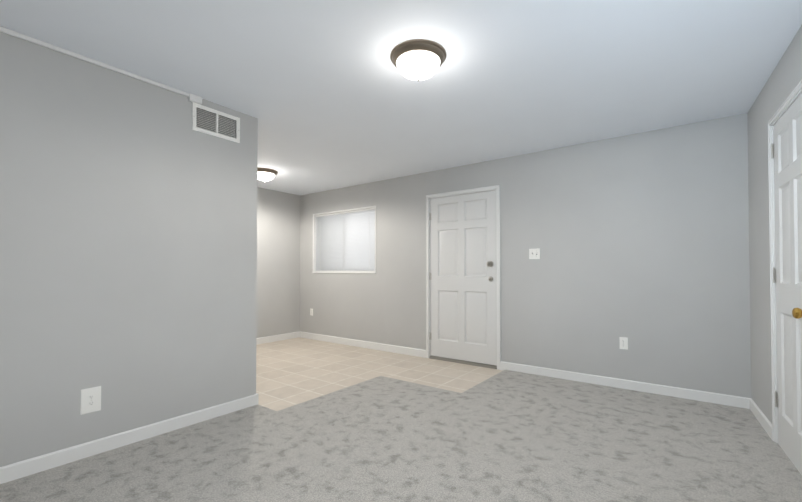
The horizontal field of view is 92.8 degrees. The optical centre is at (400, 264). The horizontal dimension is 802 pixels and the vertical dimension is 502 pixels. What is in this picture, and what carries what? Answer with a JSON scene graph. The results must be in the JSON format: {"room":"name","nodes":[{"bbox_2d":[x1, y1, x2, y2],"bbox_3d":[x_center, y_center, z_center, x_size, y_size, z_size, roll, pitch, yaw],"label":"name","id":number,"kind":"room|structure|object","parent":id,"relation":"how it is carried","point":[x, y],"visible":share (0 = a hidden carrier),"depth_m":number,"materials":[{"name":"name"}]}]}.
{"room":"empty living room","nodes":[
{"label":"empty living room","id":0,"kind":"room"},
{"bbox_2d":[0,32,257,466],"bbox_3d":[-2.234,-0.050,1.992,0.120,2.440,3.208,-1,-1,37],"label":"wall","id":1,"kind":"structure","parent":0,"point":[128,244],"depth_m":2.43,"materials":[{"name":"grey paint"}]},
{"bbox_2d":[80,386,100,414],"bbox_3d":[-1.890,0.826,2.328,0.008,0.150,0.100,-1,-1,37],"label":"outlet","id":2,"kind":"object","parent":1,"relation":"attached to","point":[90,400],"visible":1,"depth_m":2.33,"materials":[{"name":"white plastic"}]},
{"bbox_2d":[0,26,201,104],"bbox_3d":[-2.272,-1.246,1.835,0.027,0.051,2.580,-1,-1,37],"label":"cover","id":3,"kind":"object","parent":1,"relation":"attached to","point":[194,98],"visible":0.98,"depth_m":2.36,"materials":[{"name":"white"}]},
{"bbox_2d":[0,393,258,483],"bbox_3d":[-2.107,1.121,2.031,0.014,0.100,2.993,-1,-1,37],"label":"baseboard","id":4,"kind":"structure","parent":1,"relation":"attached to","point":[21,469],"depth_m":2.41,"materials":[{"name":"white wood"}]},
{"bbox_2d":[192,102,239,142],"bbox_3d":[-1.436,-1.100,2.977,0.020,0.205,0.373,-1,-1,37],"label":"air vent","id":5,"kind":"object","parent":1,"relation":"in","point":[212,124],"visible":0.98,"depth_m":2.94,"materials":[{"name":"white metal"}]},
{"bbox_2d":[256,187,299,337],"bbox_3d":[-2.749,0.003,5.354,0.150,2.440,3.370,-1,-1,37],"label":"wall","id":6,"kind":"structure","parent":0,"point":[278,262],"depth_m":6.22,"materials":[{"name":"grey paint"}]},
{"bbox_2d":[256,331,299,344],"bbox_3d":[-2.653,1.173,5.326,0.014,0.100,3.070,-1,-1,37],"label":"baseboard","id":7,"kind":"structure","parent":6,"relation":"attached to","point":[268,339],"depth_m":6.18,"materials":[{"name":"white wood"}]},
{"bbox_2d":[256,337,502,410],"bbox_3d":[-0.792,1.228,2.492,6.792,0.100,5.770,-1,-1,37],"label":"floor","id":8,"kind":"structure","parent":0,"point":[293,372],"depth_m":4.36,"materials":[{"name":"beige tile"}]},
{"bbox_2d":[0,370,801,501],"bbox_3d":[0.234,1.159,1.723,4.227,0.014,5.770,-1,-1,37],"label":"floor carpet","id":9,"kind":"object","parent":8,"relation":"on","point":[508,436],"visible":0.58,"depth_m":2.34,"materials":[{"name":"grey carpet"}]},
{"bbox_2d":[0,0,801,195],"bbox_3d":[-0.832,-1.321,2.562,6.892,0.120,5.970,-1,-1,37],"label":"ceiling","id":10,"kind":"structure","parent":0,"point":[328,94],"depth_m":2.42,"materials":[{"name":"white paint"}]},
{"bbox_2d":[257,167,277,182],"bbox_3d":[-1.776,-1.144,4.961,0.340,0.158,0.340,-1,-1,37],"label":"light","id":11,"kind":"object","parent":10,"relation":"attached to","point":[266,174],"visible":0.85,"depth_m":4.87,"materials":[{"name":"white glass"}]},
{"bbox_2d":[390,39,446,80],"bbox_3d":[0.104,-1.185,2.301,0.340,0.158,0.340,-1,-1,37],"label":"ceiling light","id":12,"kind":"object","parent":10,"relation":"attached to","point":[418,59],"visible":0.98,"depth_m":2.21,"materials":[{"name":"white glass"}]},
{"bbox_2d":[300,113,750,397],"bbox_3d":[0.645,-0.004,4.883,6.145,2.440,0.150,-1,-1,37],"label":"wall","id":13,"kind":"structure","parent":0,"point":[640,241],"depth_m":3.80,"materials":[{"name":"grey paint"}]},
{"bbox_2d":[312,206,375,272],"bbox_3d":[-0.877,-0.361,6.022,1.387,0.987,0.160,-1,-1,37],"label":"window","id":14,"kind":"structure","parent":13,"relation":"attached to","point":[349,253],"depth_m":5.98,"materials":[{"name":"white glass"}]},
{"bbox_2d":[300,331,425,357],"bbox_3d":[-0.688,1.180,5.762,2.575,0.100,0.014,-1,-1,37],"label":"baseboard","id":15,"kind":"structure","parent":13,"relation":"attached to","point":[352,342],"depth_m":5.61,"materials":[{"name":"white wood"}]},
{"bbox_2d":[429,190,496,365],"bbox_3d":[0.736,0.153,4.710,0.920,2.045,0.115,-1,-1,37],"label":"entry door","id":16,"kind":"structure","parent":13,"relation":"in","point":[463,290],"depth_m":4.70,"materials":[{"name":"white wood"}]},
{"bbox_2d":[426,185,500,369],"bbox_3d":[0.782,0.147,4.766,1.014,2.133,0.169,-1,-1,37],"label":"door frame","id":17,"kind":"structure","parent":13,"relation":"attached to","point":[467,191],"depth_m":4.67,"materials":[{"name":"white wood"}]},
{"bbox_2d":[529,248,539,258],"bbox_3d":[1.456,-0.120,4.170,0.116,0.115,0.021,-1,-1,37],"label":"double light switch","id":18,"kind":"object","parent":13,"relation":"attached to","point":[534,253],"visible":1,"depth_m":4.17,"materials":[{"name":"white plastic"}]},
{"bbox_2d":[619,337,627,349],"bbox_3d":[2.133,0.752,3.656,0.070,0.115,0.008,-1,-1,37],"label":"electrical outlet","id":19,"kind":"object","parent":13,"relation":"attached to","point":[623,342],"visible":1,"depth_m":3.65,"materials":[{"name":"white plastic"}]},
{"bbox_2d":[500,361,747,408],"bbox_3d":[1.995,1.148,3.750,2.148,0.100,0.014,-1,-1,37],"label":"baseboard","id":20,"kind":"structure","parent":13,"relation":"attached to","point":[730,400],"depth_m":3.59,"materials":[{"name":"white wood"}]},
{"bbox_2d":[747,25,801,423],"bbox_3d":[1.399,-0.069,0.762,0.150,2.440,5.601,-1,-1,33],"label":"wall","id":21,"kind":"structure","parent":0,"point":[783,81],"depth_m":2.76,"materials":[{"name":"grey paint"}]},
{"bbox_2d":[748,398,773,440],"bbox_3d":[2.649,1.133,2.806,0.060,0.100,0.677,-1,-1,37],"label":"baseboard","id":22,"kind":"structure","parent":21,"relation":"attached to","point":[765,423],"depth_m":2.78,"materials":[{"name":"white wood"}]},
{"bbox_2d":[768,80,801,442],"bbox_3d":[2.309,0.105,2.162,0.162,2.137,0.823,-1,-1,33],"label":"door frame","id":23,"kind":"structure","parent":21,"relation":"attached to","point":[793,96],"depth_m":2.52,"materials":[{"name":"white wood"}]},
{"bbox_2d":[771,93,801,474],"bbox_3d":[2.261,0.123,2.197,0.110,2.085,0.740,-1,-1,37],"label":"door","id":24,"kind":"structure","parent":21,"relation":"in","point":[786,149],"depth_m":2.27,"materials":[{"name":"white wood"}]},
{"label":"outside","id":25,"kind":"structure","parent":0,"visible":0},
{"bbox_2d":[321,212,374,243],"bbox_3d":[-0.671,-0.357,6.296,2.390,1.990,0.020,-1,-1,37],"label":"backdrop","id":26,"kind":"structure","parent":25,"point":[351,225],"depth_m":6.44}
]}

